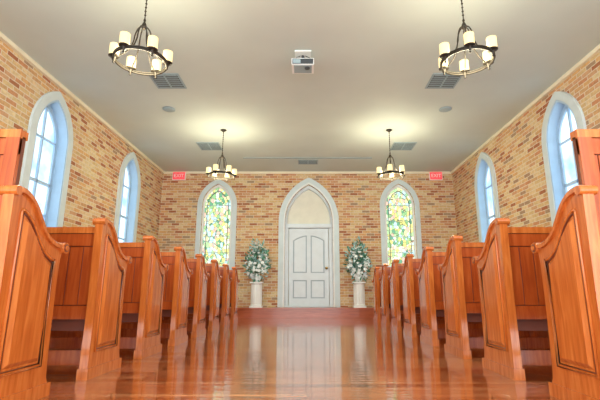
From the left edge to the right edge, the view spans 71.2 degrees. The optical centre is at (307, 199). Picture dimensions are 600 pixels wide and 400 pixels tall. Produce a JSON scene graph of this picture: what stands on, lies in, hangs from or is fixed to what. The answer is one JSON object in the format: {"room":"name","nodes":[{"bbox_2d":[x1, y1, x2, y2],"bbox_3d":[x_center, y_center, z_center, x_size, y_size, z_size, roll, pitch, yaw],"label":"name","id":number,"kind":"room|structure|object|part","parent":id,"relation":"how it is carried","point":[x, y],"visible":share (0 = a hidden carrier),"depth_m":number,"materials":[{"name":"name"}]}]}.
{"room":"church","nodes":[
{"label":"church","id":0,"kind":"room"},
{"bbox_2d":[0,40,162,241],"bbox_3d":[-4.095,-0.309,4.835,0.350,3.920,12.500,0,-13,0],"label":"wall","id":1,"kind":"structure","parent":0,"point":[98,155],"depth_m":7.35,"materials":[{"name":"brick"}]},
{"bbox_2d":[19,91,72,226],"bbox_3d":[-3.900,-0.442,6.279,0.039,2.570,1.060,0,-13,0],"label":"window frame","id":2,"kind":"structure","parent":1,"relation":"attached to","point":[44,100],"depth_m":6.22,"materials":[{"name":"white paint"}]},
{"bbox_2d":[28,100,67,226],"bbox_3d":[-4.005,-0.436,6.277,0.230,2.298,0.798,0,-13,0],"label":"reveal","id":3,"kind":"object","parent":1,"relation":"attached to","point":[52,221],"visible":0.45,"depth_m":6.64,"materials":[{"name":"paint"}]},
{"bbox_2d":[28,105,57,225],"bbox_3d":[-4.070,-0.427,6.276,0.060,2.240,0.750,0,-13,0],"label":"window","id":4,"kind":"structure","parent":3,"relation":"attached to","point":[47,149],"depth_m":6.47,"materials":[{"name":"grey"}]},
{"bbox_3d":[-4.055,-0.417,6.273,0.030,2.140,0.028,0,-13,0],"label":"muntin","id":5,"kind":"part","parent":4,"relation":"part of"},
{"bbox_3d":[-4.055,-0.290,6.245,0.030,0.044,0.660,0,-13,0],"label":"muntin","id":6,"kind":"part","parent":4,"relation":"part of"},
{"bbox_3d":[-4.055,-0.954,6.394,0.030,0.026,0.660,0,-13,0],"label":"muntin","id":7,"kind":"part","parent":4,"relation":"part of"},
{"bbox_3d":[-4.070,-0.427,6.276,0.060,2.240,0.750,0,-13,0],"label":"sash","id":8,"kind":"part","parent":4,"relation":"part of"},
{"bbox_2d":[0,32,164,173],"bbox_3d":[-3.892,-2.095,5.235,0.054,0.059,12.499,0,-13,0],"label":"trim","id":9,"kind":"structure","parent":1,"relation":"attached to","point":[3,38],"depth_m":6.76,"materials":[{"name":"beige wood"}]},
{"bbox_2d":[114,152,140,241],"bbox_3d":[-3.900,0.184,9.069,0.039,2.570,1.060,0,-13,0],"label":"window frame","id":10,"kind":"structure","parent":1,"relation":"attached to","point":[129,156],"depth_m":8.88,"materials":[{"name":"white paint"}]},
{"bbox_2d":[123,158,137,241],"bbox_3d":[-4.005,0.190,9.068,0.230,2.298,0.798,0,-13,0],"label":"reveal","id":11,"kind":"object","parent":1,"relation":"attached to","point":[132,166],"visible":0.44,"depth_m":9.45,"materials":[{"name":"paint"}]},
{"bbox_2d":[118,165,130,241],"bbox_3d":[-4.070,0.199,9.066,0.060,2.240,0.750,0,-13,0],"label":"window","id":12,"kind":"structure","parent":11,"relation":"attached to","point":[126,181],"depth_m":9.29,"materials":[{"name":"grey"}]},
{"bbox_3d":[-4.055,0.208,9.064,0.030,2.140,0.028,0,-13,0],"label":"muntin","id":13,"kind":"part","parent":12,"relation":"part of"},
{"bbox_3d":[-4.070,0.199,9.066,0.060,2.240,0.750,0,-13,0],"label":"sash","id":14,"kind":"part","parent":12,"relation":"part of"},
{"bbox_2d":[38,318,559,399],"bbox_3d":[-0.010,1.646,4.550,8.420,0.120,12.800,0,-13,0],"label":"floor","id":15,"kind":"structure","parent":0,"point":[247,358],"depth_m":3.01,"materials":[{"name":"brown wood"}]},
{"bbox_2d":[0,129,68,399],"bbox_3d":[-2.585,0.350,2.236,2.318,1.395,0.522,0,-13,0],"label":"pew","id":16,"kind":"object","parent":15,"relation":"on","point":[30,257],"visible":1,"depth_m":2.15,"materials":[{"name":"brown wood"}]},
{"bbox_2d":[47,218,131,380],"bbox_3d":[-2.585,0.704,3.100,2.318,1.082,0.522,0,-13,0],"label":"pew","id":17,"kind":"object","parent":15,"relation":"on","point":[89,293],"visible":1,"depth_m":2.96,"materials":[{"name":"brown wood"}]},
{"bbox_2d":[49,235,168,358],"bbox_3d":[-2.585,0.905,3.998,2.318,1.082,0.522,0,-13,0],"label":"pew","id":18,"kind":"object","parent":15,"relation":"on","point":[144,280],"visible":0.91,"depth_m":3.85,"materials":[{"name":"brown wood"}]},
{"bbox_2d":[50,246,192,345],"bbox_3d":[-2.585,1.107,4.895,2.318,1.082,0.522,0,-13,0],"label":"pew","id":19,"kind":"object","parent":15,"relation":"on","point":[177,277],"visible":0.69,"depth_m":4.75,"materials":[{"name":"brown wood"}]},
{"bbox_2d":[121,254,209,337],"bbox_3d":[-2.585,1.308,5.793,2.318,1.082,0.522,0,-13,0],"label":"pew","id":20,"kind":"object","parent":15,"relation":"on","point":[198,279],"visible":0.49,"depth_m":5.65,"materials":[{"name":"brown wood"}]},
{"bbox_2d":[126,259,222,330],"bbox_3d":[-2.585,1.510,6.691,2.318,1.082,0.522,0,-13,0],"label":"pew","id":21,"kind":"object","parent":15,"relation":"on","point":[213,282],"visible":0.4,"depth_m":6.55,"materials":[{"name":"brown wood"}]},
{"bbox_2d":[162,263,231,326],"bbox_3d":[-2.585,1.711,7.588,2.318,1.082,0.522,0,-13,0],"label":"pew","id":22,"kind":"object","parent":15,"relation":"on","point":[224,303],"visible":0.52,"depth_m":7.44,"materials":[{"name":"brown wood"}]},
{"bbox_2d":[188,267,239,322],"bbox_3d":[-2.585,1.912,8.486,2.318,1.082,0.522,0,-13,0],"label":"pew","id":23,"kind":"object","parent":15,"relation":"on","point":[233,318],"visible":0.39,"depth_m":8.33,"materials":[{"name":"brown wood"}]},
{"bbox_2d":[188,307,419,317],"bbox_3d":[0.000,2.730,10.183,6.060,0.227,0.728,0,-13,0],"label":"platform","id":24,"kind":"object","parent":15,"relation":"on","point":[243,312],"visible":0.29,"depth_m":9.86,"materials":[{"name":"brown wood"}]},
{"bbox_2d":[242,238,271,307],"bbox_3d":[-1.263,1.770,10.357,0.749,1.723,0.663,0,-13,0],"label":"flower arrangement","id":25,"kind":"object","parent":24,"relation":"on","point":[261,267],"visible":1,"depth_m":10.26,"materials":[{"name":"white plant"}]},
{"bbox_2d":[343,236,371,307],"bbox_3d":[1.235,1.752,10.372,0.786,1.764,0.634,0,-13,0],"label":"flower arrangement","id":26,"kind":"object","parent":24,"relation":"on","point":[358,286],"visible":1,"depth_m":10.26,"materials":[{"name":"white plant"}]},
{"bbox_2d":[371,267,420,322],"bbox_3d":[2.530,1.912,8.486,2.398,1.082,0.522,0,-13,0],"label":"pew","id":27,"kind":"object","parent":15,"relation":"on","point":[377,318],"visible":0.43,"depth_m":8.33,"materials":[{"name":"brown wood"}]},
{"bbox_2d":[379,263,444,326],"bbox_3d":[2.530,1.711,7.588,2.398,1.082,0.522,0,-13,0],"label":"pew","id":28,"kind":"object","parent":15,"relation":"on","point":[385,272],"visible":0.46,"depth_m":7.44,"materials":[{"name":"brown wood"}]},
{"bbox_2d":[388,259,481,330],"bbox_3d":[2.530,1.510,6.691,2.398,1.082,0.522,0,-13,0],"label":"pew","id":29,"kind":"object","parent":15,"relation":"on","point":[396,292],"visible":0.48,"depth_m":6.55,"materials":[{"name":"brown wood"}]},
{"bbox_2d":[400,254,482,337],"bbox_3d":[2.530,1.308,5.793,2.398,1.082,0.522,0,-13,0],"label":"pew","id":30,"kind":"object","parent":15,"relation":"on","point":[410,281],"visible":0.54,"depth_m":5.65,"materials":[{"name":"brown wood"}]},
{"bbox_2d":[415,246,548,345],"bbox_3d":[2.530,1.107,4.895,2.398,1.082,0.522,0,-13,0],"label":"pew","id":31,"kind":"object","parent":15,"relation":"on","point":[429,276],"visible":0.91,"depth_m":4.75,"materials":[{"name":"brown wood"}]},
{"bbox_2d":[438,235,549,358],"bbox_3d":[2.530,0.905,3.998,2.398,1.082,0.522,0,-13,0],"label":"pew","id":32,"kind":"object","parent":15,"relation":"on","point":[460,280],"visible":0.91,"depth_m":3.85,"materials":[{"name":"brown wood"}]},
{"bbox_2d":[472,218,551,380],"bbox_3d":[2.530,0.704,3.100,2.398,1.082,0.522,0,-13,0],"label":"pew","id":33,"kind":"object","parent":15,"relation":"on","point":[512,297],"visible":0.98,"depth_m":2.96,"materials":[{"name":"brown wood"}]},
{"bbox_2d":[531,129,599,399],"bbox_3d":[2.530,0.350,2.236,2.398,1.395,0.522,0,-13,0],"label":"pew","id":34,"kind":"object","parent":15,"relation":"on","point":[569,256],"visible":1,"depth_m":2.14,"materials":[{"name":"brown wood"}]},
{"bbox_2d":[0,0,599,170],"bbox_3d":[-0.010,-2.150,5.401,8.420,0.120,12.800,0,-13,0],"label":"ceiling","id":35,"kind":"structure","parent":0,"point":[375,61],"depth_m":6.19,"materials":[{"name":"paint"}]},
{"bbox_2d":[108,0,172,78],"bbox_3d":[-1.670,-1.822,4.282,0.587,1.009,0.584,0,-13,0],"label":"chandelier","id":36,"kind":"object","parent":35,"relation":"hanging from","point":[124,39],"visible":1,"depth_m":4.20,"materials":[{"name":"white glass"}]},
{"bbox_2d":[149,73,186,88],"bbox_3d":[-2.170,-1.834,6.489,0.460,0.019,0.460,0,-13,0],"label":"ceiling vent","id":37,"kind":"object","parent":35,"relation":"attached to","point":[165,80],"depth_m":6.48,"materials":[{"name":"grey metal"}]},
{"bbox_2d":[163,106,174,111],"bbox_3d":[-2.480,-1.612,7.474,0.220,0.021,0.220,0,-13,0],"label":"ceiling speaker","id":38,"kind":"object","parent":35,"relation":"attached to","point":[168,109],"depth_m":7.45},
{"bbox_2d":[196,142,221,149],"bbox_3d":[-2.190,-1.193,9.348,0.500,0.019,0.500,0,-13,0],"label":"ceiling vent","id":39,"kind":"object","parent":35,"relation":"attached to","point":[202,145],"depth_m":9.28,"materials":[{"name":"grey metal"}]},
{"bbox_2d":[206,129,236,180],"bbox_3d":[-1.700,-0.916,8.322,0.587,1.009,0.584,0,-13,0],"label":"chandelier","id":40,"kind":"object","parent":35,"relation":"hanging from","point":[215,171],"visible":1,"depth_m":8.25,"materials":[{"name":"white glass"}]},
{"bbox_2d":[292,50,313,73],"bbox_3d":[-0.070,-1.890,5.749,0.300,0.234,0.248,0,-13,0],"label":"ceiling projector","id":41,"kind":"object","parent":35,"relation":"attached to","point":[302,63],"depth_m":5.68,"materials":[{"name":"white plastic"}]},
{"bbox_2d":[243,158,371,158],"bbox_3d":[-0.010,-1.014,10.158,3.120,0.013,0.060,0,-13,0],"label":"screen housing","id":42,"kind":"object","parent":35,"relation":"attached to","point":[243,158],"visible":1,"depth_m":10.16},
{"bbox_2d":[298,160,317,163],"bbox_3d":[0.000,-0.943,10.460,0.500,0.019,0.350,0,-13,0],"label":"ceiling vent","id":43,"kind":"object","parent":35,"relation":"attached to","point":[299,161],"depth_m":10.43,"materials":[{"name":"grey metal"}]},
{"bbox_2d":[377,129,404,180],"bbox_3d":[1.630,-0.916,8.322,0.587,1.009,0.584,0,-13,0],"label":"chandelier","id":44,"kind":"object","parent":35,"relation":"hanging from","point":[390,171],"visible":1,"depth_m":8.21,"materials":[{"name":"white glass"}]},
{"bbox_2d":[390,142,416,149],"bbox_3d":[2.120,-1.193,9.348,0.500,0.019,0.500,0,-13,0],"label":"ceiling vent","id":45,"kind":"object","parent":35,"relation":"attached to","point":[396,145],"depth_m":9.28,"materials":[{"name":"grey metal"}]},
{"bbox_2d":[425,73,461,88],"bbox_3d":[2.100,-1.834,6.489,0.460,0.019,0.460,0,-13,0],"label":"ceiling vent","id":46,"kind":"object","parent":35,"relation":"attached to","point":[437,80],"depth_m":6.48,"materials":[{"name":"grey metal"}]},
{"bbox_2d":[439,106,451,111],"bbox_3d":[2.450,-1.612,7.474,0.220,0.021,0.220,0,-13,0],"label":"ceiling speaker","id":47,"kind":"object","parent":35,"relation":"attached to","point":[443,109],"depth_m":7.44},
{"bbox_2d":[438,0,497,78],"bbox_3d":[1.590,-1.822,4.282,0.587,1.009,0.584,0,-13,0],"label":"chandelier","id":48,"kind":"object","parent":35,"relation":"hanging from","point":[489,56],"visible":1,"depth_m":4.18,"materials":[{"name":"white glass"}]},
{"bbox_2d":[158,174,456,306],"bbox_3d":[-0.010,1.096,11.104,8.420,3.920,0.350,0,-13,0],"label":"wall","id":49,"kind":"structure","parent":0,"point":[260,198],"depth_m":11.08,"materials":[{"name":"brick"}]},
{"bbox_2d":[172,172,185,179],"bbox_3d":[-3.460,-0.633,11.262,0.350,0.215,0.095,0,-13,0],"label":"exit sign","id":50,"kind":"object","parent":49,"relation":"attached to","point":[176,175],"visible":1,"depth_m":11.22,"materials":[{"name":"red plastic"}]},
{"bbox_2d":[194,179,236,269],"bbox_3d":[-2.410,0.655,11.008,1.050,2.500,0.029,0,-13,0],"label":"window frame","id":51,"kind":"structure","parent":49,"relation":"attached to","point":[209,186],"depth_m":11.03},
{"bbox_2d":[200,184,231,267],"bbox_3d":[-2.410,0.678,11.106,0.798,2.238,0.070,0,-13,0],"label":"window","id":52,"kind":"structure","parent":49,"relation":"in","point":[216,236],"depth_m":11.10,"materials":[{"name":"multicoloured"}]},
{"bbox_3d":[-2.410,0.678,11.106,0.798,2.238,0.070,0,-13,0],"label":"sash","id":53,"kind":"part","parent":52,"relation":"part of","materials":[{"name":"multicoloured glass"}]},
{"bbox_2d":[204,191,228,263],"bbox_3d":[-2.410,0.705,11.097,0.570,1.960,0.015,0,-13,0],"label":"lead border","id":54,"kind":"object","parent":52,"relation":"attached to","point":[217,191],"visible":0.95,"depth_m":11.09,"materials":[{"name":"metal"}]},
{"bbox_2d":[164,171,450,173],"bbox_3d":[-0.010,-0.733,11.306,7.706,0.059,0.054,0,-13,0],"label":"trim","id":55,"kind":"structure","parent":49,"relation":"attached to","point":[166,172],"depth_m":11.28,"materials":[{"name":"white wood"}]},
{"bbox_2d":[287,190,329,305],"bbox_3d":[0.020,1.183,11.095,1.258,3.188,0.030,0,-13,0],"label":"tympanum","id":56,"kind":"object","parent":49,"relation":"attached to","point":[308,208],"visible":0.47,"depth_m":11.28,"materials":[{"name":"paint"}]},
{"bbox_2d":[277,178,339,306],"bbox_3d":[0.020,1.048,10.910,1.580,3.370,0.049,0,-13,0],"label":"door frame","id":57,"kind":"structure","parent":49,"relation":"attached to","point":[294,189],"depth_m":10.89,"materials":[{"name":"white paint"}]},
{"bbox_2d":[282,183,334,306],"bbox_3d":[0.020,1.110,10.857,1.320,3.225,0.024,0,-13,0],"label":"bead","id":58,"kind":"object","parent":57,"relation":"attached to","point":[320,191],"depth_m":10.87},
{"bbox_2d":[289,229,328,305],"bbox_3d":[0.020,1.736,10.897,1.030,2.000,0.055,0,-13,0],"label":"leaf","id":59,"kind":"object","parent":49,"relation":"attached to","point":[294,234],"visible":1,"depth_m":10.83,"materials":[{"name":"paint"}]},
{"bbox_2d":[293,236,324,297],"bbox_3d":[0.020,1.749,10.904,1.000,1.942,0.035,0,-13,0],"label":"panels","id":60,"kind":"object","parent":49,"relation":"in","point":[302,236],"depth_m":10.90,"materials":[{"name":"white wood"}]},
{"bbox_3d":[-0.210,1.419,10.977,0.300,0.915,0.034,0,-13,0],"label":"panel","id":61,"kind":"part","parent":60,"relation":"part of","materials":[{"name":"white wood"}]},
{"bbox_3d":[-0.210,2.295,10.781,0.300,0.400,0.034,0,-13,0],"label":"panel","id":62,"kind":"part","parent":60,"relation":"part of","materials":[{"name":"white wood"}]},
{"bbox_3d":[0.250,1.419,10.977,0.300,0.915,0.034,0,-13,0],"label":"panel","id":63,"kind":"part","parent":60,"relation":"part of","materials":[{"name":"white wood"}]},
{"bbox_3d":[0.250,2.295,10.781,0.300,0.400,0.034,0,-13,0],"label":"panel","id":64,"kind":"part","parent":60,"relation":"part of","materials":[{"name":"white wood"}]},
{"bbox_2d":[286,225,331,227],"bbox_3d":[0.020,0.696,11.055,1.200,0.080,0.039,0,-13,0],"label":"transom","id":65,"kind":"object","parent":49,"relation":"attached to","point":[287,226],"visible":1,"depth_m":11.04,"materials":[{"name":"paint"}]},
{"bbox_2d":[385,185,416,266],"bbox_3d":[2.430,0.678,11.106,0.798,2.238,0.070,0,-13,0],"label":"window","id":66,"kind":"structure","parent":49,"relation":"in","point":[400,241],"depth_m":11.11,"materials":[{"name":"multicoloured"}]},
{"bbox_2d":[388,191,411,263],"bbox_3d":[2.430,0.705,11.097,0.570,1.960,0.015,0,-13,0],"label":"lead border","id":67,"kind":"object","parent":66,"relation":"attached to","point":[396,191],"visible":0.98,"depth_m":11.09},
{"bbox_3d":[2.430,0.678,11.106,0.798,2.238,0.070,0,-13,0],"label":"sash","id":68,"kind":"part","parent":66,"relation":"part of","materials":[{"name":"multicoloured glass"}]},
{"bbox_2d":[380,179,421,264],"bbox_3d":[2.430,0.655,11.008,1.050,2.500,0.029,0,-13,0],"label":"window frame","id":69,"kind":"structure","parent":49,"relation":"attached to","point":[408,187],"depth_m":11.03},
{"bbox_2d":[429,172,442,179],"bbox_3d":[3.430,-0.633,11.262,0.350,0.215,0.095,0,-13,0],"label":"exit sign","id":70,"kind":"object","parent":49,"relation":"attached to","point":[432,175],"visible":1,"depth_m":11.22,"materials":[{"name":"red plastic"}]},
{"bbox_2d":[452,52,599,241],"bbox_3d":[4.075,-0.309,4.835,0.350,3.920,12.500,0,-13,0],"label":"wall","id":71,"kind":"structure","parent":0,"point":[516,155],"depth_m":7.62,"materials":[{"name":"brick"}]},
{"bbox_2d":[477,158,495,241],"bbox_3d":[3.985,0.190,9.068,0.230,2.298,0.798,0,-13,0],"label":"reveal","id":72,"kind":"object","parent":71,"relation":"attached to","point":[482,167],"visible":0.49,"depth_m":9.46,"materials":[{"name":"paint"}]},
{"bbox_2d":[484,165,495,226],"bbox_3d":[4.050,0.199,9.066,0.060,2.240,0.750,0,-13,0],"label":"window","id":73,"kind":"structure","parent":72,"relation":"attached to","point":[489,190],"depth_m":9.35,"materials":[{"name":"grey"}]},
{"bbox_3d":[4.050,0.199,9.066,0.060,2.240,0.750,0,-13,0],"label":"sash","id":74,"kind":"part","parent":73,"relation":"part of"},
{"bbox_3d":[4.035,0.208,9.064,0.030,2.140,0.028,0,-13,0],"label":"muntin","id":75,"kind":"part","parent":73,"relation":"part of","materials":[{"name":"white wood"}]},
{"bbox_2d":[474,152,499,241],"bbox_3d":[3.880,0.184,9.069,0.039,2.570,1.060,0,-13,0],"label":"window frame","id":76,"kind":"structure","parent":71,"relation":"attached to","point":[485,156],"depth_m":9.01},
{"bbox_2d":[451,44,599,173],"bbox_3d":[3.872,-2.095,5.235,0.054,0.059,12.499,0,-13,0],"label":"trim","id":77,"kind":"structure","parent":71,"relation":"attached to","point":[596,50],"depth_m":7.02,"materials":[{"name":"beige wood"}]},
{"bbox_2d":[546,100,577,212],"bbox_3d":[3.985,-0.436,6.277,0.230,2.298,0.798,0,-13,0],"label":"reveal","id":78,"kind":"object","parent":71,"relation":"attached to","point":[555,171],"visible":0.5,"depth_m":6.68,"materials":[{"name":"paint"}]},
{"bbox_2d":[557,105,578,194],"bbox_3d":[4.050,-0.427,6.276,0.060,2.240,0.750,0,-13,0],"label":"window","id":79,"kind":"structure","parent":78,"relation":"attached to","point":[567,151],"depth_m":6.54,"materials":[{"name":"grey"}]},
{"bbox_3d":[4.050,-0.427,6.276,0.060,2.240,0.750,0,-13,0],"label":"sash","id":80,"kind":"part","parent":79,"relation":"part of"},
{"bbox_3d":[4.035,-0.290,6.245,0.030,0.044,0.660,0,-13,0],"label":"muntin","id":81,"kind":"part","parent":79,"relation":"part of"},
{"bbox_3d":[4.035,-0.417,6.273,0.030,2.140,0.028,0,-13,0],"label":"muntin","id":82,"kind":"part","parent":79,"relation":"part of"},
{"bbox_2d":[541,91,586,225],"bbox_3d":[3.880,-0.442,6.279,0.039,2.570,1.060,0,-13,0],"label":"window frame","id":83,"kind":"structure","parent":71,"relation":"attached to","point":[565,97],"depth_m":6.62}
]}

